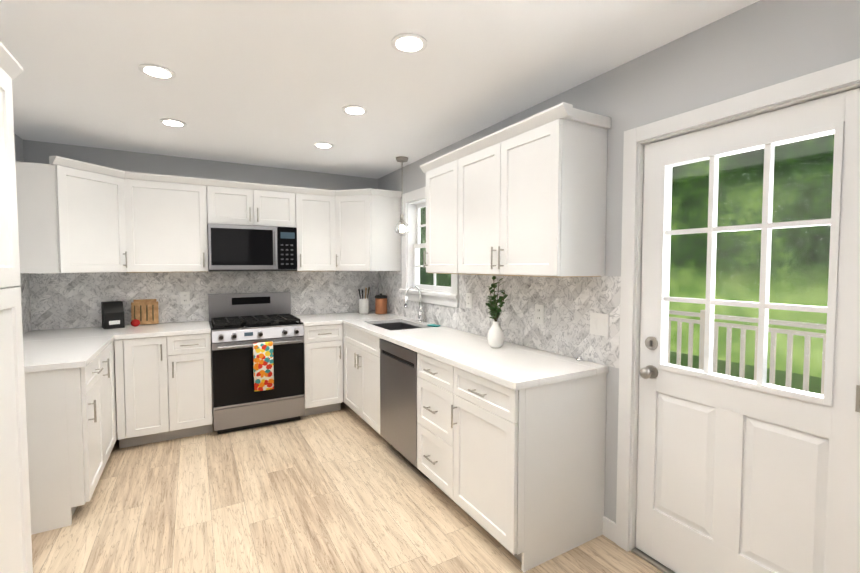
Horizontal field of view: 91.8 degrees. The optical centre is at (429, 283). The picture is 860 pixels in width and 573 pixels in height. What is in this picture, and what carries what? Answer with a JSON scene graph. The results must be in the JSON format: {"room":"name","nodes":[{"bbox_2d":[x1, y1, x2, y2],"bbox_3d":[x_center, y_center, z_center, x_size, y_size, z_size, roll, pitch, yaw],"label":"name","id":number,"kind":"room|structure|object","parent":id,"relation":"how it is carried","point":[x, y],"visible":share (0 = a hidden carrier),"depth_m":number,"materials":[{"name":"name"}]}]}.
{"room":"kitchen","nodes":[
{"label":"kitchen","id":0,"kind":"room"},
{"bbox_2d":[14,133,26,332],"bbox_3d":[-1.868,0.182,0.832,0.120,2.450,5.810,-1,3,-30],"label":"wall","id":1,"kind":"structure","parent":0,"point":[18,141],"depth_m":3.25,"materials":[{"name":"white paint"}]},
{"bbox_2d":[14,273,30,333],"bbox_3d":[-2.852,0.174,2.688,0.003,0.473,1.606,-1,3,-30],"label":"backsplash","id":2,"kind":"structure","parent":1,"relation":"attached to","point":[25,303],"depth_m":3.29,"materials":[{"name":"stone"}]},
{"bbox_2d":[23,140,377,330],"bbox_3d":[-1.950,0.035,4.195,3.310,2.450,0.120,-1,3,-30],"label":"wall","id":3,"kind":"structure","parent":0,"point":[42,152],"depth_m":3.91,"materials":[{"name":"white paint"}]},
{"bbox_2d":[15,156,54,272],"bbox_3d":[-2.789,-0.495,3.232,0.678,0.815,0.678,-1,3,-30],"label":"upper cabinet","id":4,"kind":"object","parent":3,"relation":"attached to","point":[36,221],"depth_m":2.88,"materials":[{"name":"white paint"}]},
{"bbox_2d":[51,156,130,272],"bbox_3d":[-2.554,-0.494,3.167,0.357,0.812,0.357,-1,3,-30],"label":"upper cabinet","id":5,"kind":"object","parent":3,"relation":"attached to","point":[75,216],"depth_m":3.13,"materials":[{"name":"white paint"}]},
{"bbox_2d":[127,171,210,272],"bbox_3d":[-2.315,-0.515,3.690,0.598,0.815,0.350,-1,3,-30],"label":"upper cabinet","id":6,"kind":"object","parent":3,"relation":"attached to","point":[168,216],"depth_m":3.54,"materials":[{"name":"white paint"}]},
{"bbox_2d":[29,271,377,329],"bbox_3d":[-1.927,0.111,4.139,3.044,0.473,0.003,-1,3,-30],"label":"backsplash","id":7,"kind":"structure","parent":3,"relation":"attached to","point":[64,300],"depth_m":3.89,"materials":[{"name":"stone"}]},
{"bbox_2d":[180,292,189,303],"bbox_3d":[-2.302,0.133,3.919,0.075,0.118,0.009,-1,3,-30],"label":"electrical outlet","id":8,"kind":"object","parent":7,"relation":"attached to","point":[185,297],"visible":1,"depth_m":3.92,"materials":[{"name":"white plastic"}]},
{"bbox_2d":[207,179,298,227],"bbox_3d":[-1.724,-0.742,4.017,0.760,0.390,0.350,-1,3,-30],"label":"upper cabinet","id":9,"kind":"object","parent":3,"relation":"attached to","point":[230,202],"depth_m":3.86,"materials":[{"name":"white paint"}]},
{"bbox_2d":[207,224,296,271],"bbox_3d":[-1.699,-0.333,3.992,0.756,0.420,0.449,-1,3,-30],"label":"microwave","id":10,"kind":"object","parent":9,"relation":"attached to","point":[248,248],"visible":1,"depth_m":3.82,"materials":[{"name":"silver metal"}]},
{"bbox_2d":[297,187,334,270],"bbox_3d":[-1.219,-0.542,4.313,0.397,0.815,0.350,-1,3,-30],"label":"upper cabinet","id":11,"kind":"object","parent":3,"relation":"attached to","point":[316,230],"depth_m":4.17,"materials":[{"name":"white paint"}]},
{"bbox_2d":[335,188,374,270],"bbox_3d":[-0.783,-0.540,4.215,0.287,0.812,0.287,-1,3,-30],"label":"upper cabinet","id":12,"kind":"object","parent":3,"relation":"attached to","point":[354,208],"depth_m":4.20,"materials":[{"name":"white paint"}]},
{"bbox_2d":[371,188,401,270],"bbox_3d":[-0.718,-0.548,4.450,0.608,0.815,0.608,-1,3,-30],"label":"upper cabinet","id":13,"kind":"object","parent":3,"relation":"attached to","point":[387,202],"depth_m":4.26,"materials":[{"name":"white paint"}]},
{"bbox_2d":[31,402,662,572],"bbox_3d":[-0.482,1.422,1.677,3.310,0.100,6.050,-1,3,-30],"label":"floor","id":14,"kind":"structure","parent":0,"point":[345,489],"depth_m":2.40,"materials":[{"name":"brown wood"}]},
{"bbox_2d":[0,42,32,572],"bbox_3d":[-1.567,0.295,1.055,0.616,2.205,1.050,-1,3,-30],"label":"pantry","id":15,"kind":"object","parent":14,"relation":"on","point":[15,540],"visible":1,"depth_m":1.52,"materials":[{"name":"white paint"}]},
{"bbox_2d":[24,350,107,534],"bbox_3d":[-2.314,0.900,2.397,0.618,0.880,0.487,-1,3,-30],"label":"base cabinet","id":16,"kind":"object","parent":14,"relation":"on","point":[71,417],"depth_m":2.29,"materials":[{"name":"white paint"}]},
{"bbox_2d":[104,341,116,457],"bbox_3d":[-2.560,0.881,2.829,0.618,0.880,0.508,-1,3,-30],"label":"base cabinet","id":17,"kind":"object","parent":14,"relation":"on","point":[109,352],"depth_m":3.06,"materials":[{"name":"white paint"}]},
{"bbox_2d":[23,325,126,372],"bbox_3d":[-2.580,0.421,2.856,0.630,0.034,1.608,-1,3,-30],"label":"countertop","id":18,"kind":"structure","parent":17,"relation":"on","point":[52,349],"depth_m":2.73,"materials":[{"name":"stone"}]},
{"bbox_2d":[101,301,124,328],"bbox_3d":[-2.721,0.262,3.571,0.138,0.220,0.194,-2,4,-45],"label":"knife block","id":19,"kind":"object","parent":18,"relation":"on","point":[112,314],"visible":1,"depth_m":3.51,"materials":[{"name":"black"}]},
{"bbox_2d":[114,333,212,448],"bbox_3d":[-2.274,0.846,3.619,0.654,0.880,0.618,-1,3,-30],"label":"base cabinet","id":20,"kind":"object","parent":14,"relation":"on","point":[163,388],"depth_m":3.34,"materials":[{"name":"white paint"}]},
{"bbox_2d":[119,320,210,338],"bbox_3d":[-2.267,0.389,3.596,0.645,0.034,0.630,-1,3,-30],"label":"countertop","id":21,"kind":"structure","parent":20,"relation":"on","point":[192,327],"depth_m":3.45,"materials":[{"name":"stone"}]},
{"bbox_2d":[131,318,139,326],"bbox_3d":[-2.558,0.333,3.619,0.068,0.076,0.068,-1,3,-30],"label":"apple","id":22,"kind":"object","parent":21,"relation":"on","point":[135,322],"visible":1,"depth_m":3.60,"materials":[{"name":"red food"}]},
{"bbox_2d":[131,299,158,324],"bbox_3d":[-2.546,0.252,3.725,0.200,0.224,0.071,-1,3,-30],"label":"cutting boards","id":23,"kind":"object","parent":21,"relation":"on","point":[144,311],"visible":0.83,"depth_m":3.71,"materials":[{"name":"brown wood"}]},
{"bbox_2d":[208,292,304,433],"bbox_3d":[-1.630,0.688,3.915,0.756,1.170,0.691,-1,3,-30],"label":"range","id":24,"kind":"object","parent":14,"relation":"on","point":[240,324],"visible":1,"depth_m":3.73,"materials":[{"name":"silver"}]},
{"bbox_2d":[253,341,273,391],"bbox_3d":[-1.451,0.716,3.631,0.160,0.420,0.039,-1,3,-30],"label":"dish towel","id":25,"kind":"object","parent":24,"relation":"hanging from","point":[263,370],"visible":0.94,"depth_m":3.62,"materials":[{"name":"multicoloured fabric"}]},
{"bbox_2d":[303,324,342,415],"bbox_3d":[-1.163,0.819,4.250,0.374,0.880,0.618,-1,3,-30],"label":"base cabinet","id":26,"kind":"object","parent":14,"relation":"on","point":[323,344],"depth_m":3.99,"materials":[{"name":"white paint"}]},
{"bbox_2d":[294,313,338,325],"bbox_3d":[-1.166,0.362,4.222,0.359,0.034,0.630,-1,3,-30],"label":"countertop","id":27,"kind":"structure","parent":26,"relation":"on","point":[314,319],"depth_m":4.09,"materials":[{"name":"stone"}]},
{"bbox_2d":[343,324,380,411],"bbox_3d":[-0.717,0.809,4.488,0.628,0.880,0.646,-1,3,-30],"label":"base cabinet","id":28,"kind":"object","parent":14,"relation":"on","point":[361,350],"depth_m":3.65,"materials":[{"name":"white paint"}]},
{"bbox_2d":[331,311,608,389],"bbox_3d":[-0.112,0.398,3.388,0.646,0.034,3.123,-1,3,-30],"label":"countertop","id":29,"kind":"structure","parent":28,"relation":"on","point":[513,366],"depth_m":2.48,"materials":[{"name":"stone"}]},
{"bbox_2d":[358,287,369,313],"bbox_3d":[-0.730,0.181,4.621,0.123,0.291,0.117,-1,3,-30],"label":"utensil crock","id":30,"kind":"object","parent":29,"relation":"on","point":[363,305],"visible":1,"depth_m":4.58,"materials":[{"name":"white ceramic"}]},
{"bbox_2d":[375,293,386,313],"bbox_3d":[-0.538,0.216,4.593,0.136,0.224,0.136,-1,3,-30],"label":"copper canister","id":31,"kind":"object","parent":29,"relation":"on","point":[380,303],"visible":1,"depth_m":4.54,"materials":[{"name":"brown metal"}]},
{"bbox_2d":[372,322,420,330],"bbox_3d":[-0.305,0.498,3.782,0.418,0.198,0.658,-1,3,-30],"label":"sink","id":32,"kind":"object","parent":29,"relation":"in","point":[396,326],"visible":0.04,"depth_m":4.10,"materials":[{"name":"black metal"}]},
{"bbox_2d":[404,286,423,322],"bbox_3d":[-0.142,0.188,3.842,0.196,0.344,0.089,-1,3,-30],"label":"faucet","id":33,"kind":"object","parent":29,"relation":"on","point":[420,315],"visible":1,"depth_m":3.87,"materials":[{"name":"silver metal"}]},
{"bbox_2d":[427,324,440,326],"bbox_3d":[0.034,0.363,3.635,0.070,0.012,0.100,-2,3,-42],"label":"cloth","id":34,"kind":"object","parent":29,"relation":"on","point":[433,325],"visible":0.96,"depth_m":3.61,"materials":[{"name":"teal fabric"}]},
{"bbox_2d":[485,276,507,347],"bbox_3d":[0.424,0.180,2.705,0.183,0.460,0.215,-1,3,-30],"label":"potted plant","id":35,"kind":"object","parent":29,"relation":"on","point":[495,337],"visible":1,"depth_m":2.66,"materials":[{"name":"green plant"}]},
{"bbox_2d":[576,356,582,361],"bbox_3d":[0.827,0.414,2.304,0.040,0.026,0.040,-1,3,-30],"label":"switch","id":36,"kind":"object","parent":29,"relation":"on","point":[579,358],"visible":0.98,"depth_m":2.29,"materials":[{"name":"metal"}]},
{"bbox_2d":[379,339,428,478],"bbox_3d":[0.026,0.870,3.169,0.626,0.872,0.612,-1,3,-30],"label":"dishwasher","id":37,"kind":"object","parent":14,"relation":"on","point":[398,398],"visible":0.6,"depth_m":2.97,"materials":[{"name":"silver metal"}]},
{"bbox_2d":[417,352,450,498],"bbox_3d":[0.295,0.886,2.713,0.628,0.880,0.440,-1,3,-30],"label":"base cabinet","id":38,"kind":"object","parent":14,"relation":"on","point":[433,375],"depth_m":2.55,"materials":[{"name":"white paint"}]},
{"bbox_2d":[451,366,606,571],"bbox_3d":[0.533,0.904,2.295,0.628,0.880,0.522,-1,3,-30],"label":"base cabinet","id":39,"kind":"object","parent":14,"relation":"on","point":[519,475],"depth_m":2.07,"materials":[{"name":"white paint"}]},
{"bbox_2d":[0,0,759,178],"bbox_3d":[-0.482,-1.126,1.565,3.310,0.100,6.050,-1,3,-30],"label":"ceiling","id":40,"kind":"structure","parent":0,"point":[276,83],"depth_m":2.12,"materials":[{"name":"white paint"}]},
{"bbox_2d":[138,64,175,78],"bbox_3d":[-1.412,-1.098,2.160,0.164,0.008,0.164,-1,3,-30],"label":"recessed light","id":41,"kind":"object","parent":40,"relation":"in","point":[157,71],"visible":1,"depth_m":2.15,"materials":[{"name":"white paint"}]},
{"bbox_2d":[159,119,186,126],"bbox_3d":[-1.808,-1.131,2.935,0.164,0.008,0.164,-1,3,-30],"label":"recessed light","id":42,"kind":"object","parent":40,"relation":"in","point":[173,122],"visible":1,"depth_m":2.93,"materials":[{"name":"white paint"}]},
{"bbox_2d":[313,142,333,148],"bbox_3d":[-0.888,-1.155,3.481,0.164,0.008,0.164,-1,3,-30],"label":"recessed light","id":43,"kind":"object","parent":40,"relation":"in","point":[323,145],"visible":1,"depth_m":3.47,"materials":[{"name":"white paint"}]},
{"bbox_2d":[342,105,367,114],"bbox_3d":[-0.487,-1.121,2.697,0.164,0.008,0.164,-1,3,-30],"label":"recessed light","id":44,"kind":"object","parent":40,"relation":"in","point":[354,110],"visible":1,"depth_m":2.69,"materials":[{"name":"white paint"}]},
{"bbox_2d":[395,156,409,235],"bbox_3d":[-0.261,-0.813,3.911,0.137,0.727,0.137,-1,3,-30],"label":"pendant light","id":45,"kind":"object","parent":40,"relation":"hanging from","point":[402,227],"visible":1,"depth_m":3.90,"materials":[{"name":"glass"}]},
{"bbox_2d":[391,33,426,53],"bbox_3d":[-0.094,-1.086,1.886,0.164,0.008,0.164,-1,3,-30],"label":"recessed light","id":46,"kind":"object","parent":40,"relation":"in","point":[409,43],"visible":1,"depth_m":1.88,"materials":[{"name":"white paint"}]},
{"bbox_2d":[378,0,859,522],"bbox_3d":[0.895,0.114,2.405,0.140,2.450,5.810,-1,3,-30],"label":"wall","id":47,"kind":"structure","parent":0,"point":[760,44],"depth_m":1.82,"materials":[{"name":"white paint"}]},
{"bbox_2d":[399,187,459,307],"bbox_3d":[0.022,-0.361,3.873,0.185,1.070,1.070,-1,3,-30],"label":"window unit","id":48,"kind":"structure","parent":47,"relation":"in","point":[418,245],"depth_m":4.19,"materials":[{"name":"white paint"}]},
{"bbox_2d":[424,150,455,273],"bbox_3d":[0.228,-0.487,3.052,0.350,0.815,0.440,-1,3,-30],"label":"upper cabinet","id":49,"kind":"object","parent":47,"relation":"attached to","point":[440,172],"depth_m":2.97,"materials":[{"name":"white paint"}]},
{"bbox_2d":[378,271,620,367],"bbox_3d":[0.183,0.138,3.510,0.003,0.473,3.181,-1,3,-30],"label":"backsplash","id":50,"kind":"structure","parent":47,"relation":"attached to","point":[570,304],"depth_m":2.63,"materials":[{"name":"stone"}]},
{"bbox_2d":[466,293,471,307],"bbox_3d":[0.307,0.131,3.280,0.009,0.118,0.075,-1,3,-30],"label":"electrical outlet","id":51,"kind":"object","parent":50,"relation":"attached to","point":[468,300],"visible":1,"depth_m":3.27,"materials":[{"name":"white plastic"}]},
{"bbox_2d":[535,304,543,323],"bbox_3d":[0.685,0.190,2.617,0.009,0.118,0.075,-1,3,-30],"label":"electrical outlet","id":52,"kind":"object","parent":50,"relation":"attached to","point":[539,314],"visible":1,"depth_m":2.61,"materials":[{"name":"white plastic"}]},
{"bbox_2d":[590,312,608,336],"bbox_3d":[0.905,0.216,2.231,0.010,0.118,0.118,-1,3,-30],"label":"light switch","id":53,"kind":"object","parent":50,"relation":"attached to","point":[599,323],"visible":1,"depth_m":2.23,"materials":[{"name":"white plastic"}]},
{"bbox_2d":[456,102,610,276],"bbox_3d":[0.554,-0.462,2.479,0.350,0.815,0.880,-1,3,-30],"label":"upper cabinet","id":54,"kind":"object","parent":47,"relation":"attached to","point":[526,197],"depth_m":2.17,"materials":[{"name":"white paint"}]},
{"bbox_2d":[602,516,615,542],"bbox_3d":[1.598,1.348,1.067,0.014,0.100,2.698,-1,3,-30],"label":"baseboard","id":55,"kind":"structure","parent":47,"relation":"attached to","point":[609,529],"depth_m":2.20,"materials":[{"name":"white paint"}]},
{"bbox_2d":[616,58,859,572],"bbox_3d":[1.271,0.313,1.735,0.158,2.110,0.970,-1,3,-30],"label":"door frame","id":56,"kind":"structure","parent":47,"relation":"attached to","point":[837,79],"depth_m":2.04,"materials":[{"name":"white paint"}]},
{"bbox_2d":[635,88,859,572],"bbox_3d":[1.236,0.347,1.710,0.124,2.013,0.820,-1,3,-30],"label":"entry door","id":57,"kind":"structure","parent":47,"relation":"in","point":[744,475],"depth_m":1.66,"materials":[{"name":"white paint"}]},
{"label":"outside","id":58,"kind":"structure","parent":0,"visible":0},
{"bbox_2d":[670,351,820,393],"bbox_3d":[4.619,2.074,5.068,8.840,0.100,32.000,-1,3,-30],"label":"ground","id":59,"kind":"structure","parent":58,"point":[778,375],"depth_m":8.68,"materials":[{"name":"green plant"}]},
{"bbox_2d":[420,207,450,286],"bbox_3d":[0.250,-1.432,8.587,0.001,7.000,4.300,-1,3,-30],"label":"trees","id":60,"kind":"object","parent":59,"relation":"on","point":[429,280],"depth_m":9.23,"materials":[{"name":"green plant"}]},
{"bbox_2d":[669,134,833,377],"bbox_3d":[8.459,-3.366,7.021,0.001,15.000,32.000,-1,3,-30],"label":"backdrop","id":61,"kind":"structure","parent":58,"point":[737,199],"depth_m":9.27,"materials":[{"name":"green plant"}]},
{"bbox_3d":[2.340,1.477,3.167,3.055,0.100,9.000,-1,3,-30],"label":"deck","id":62,"kind":"object","parent":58,"visible":0},
{"bbox_2d":[668,310,826,394],"bbox_3d":[3.535,0.863,3.824,0.090,1.070,9.004,-1,3,-30],"label":"railing","id":63,"kind":"object","parent":62,"relation":"on","point":[808,335],"depth_m":4.30,"materials":[{"name":"white wood"}]}
]}

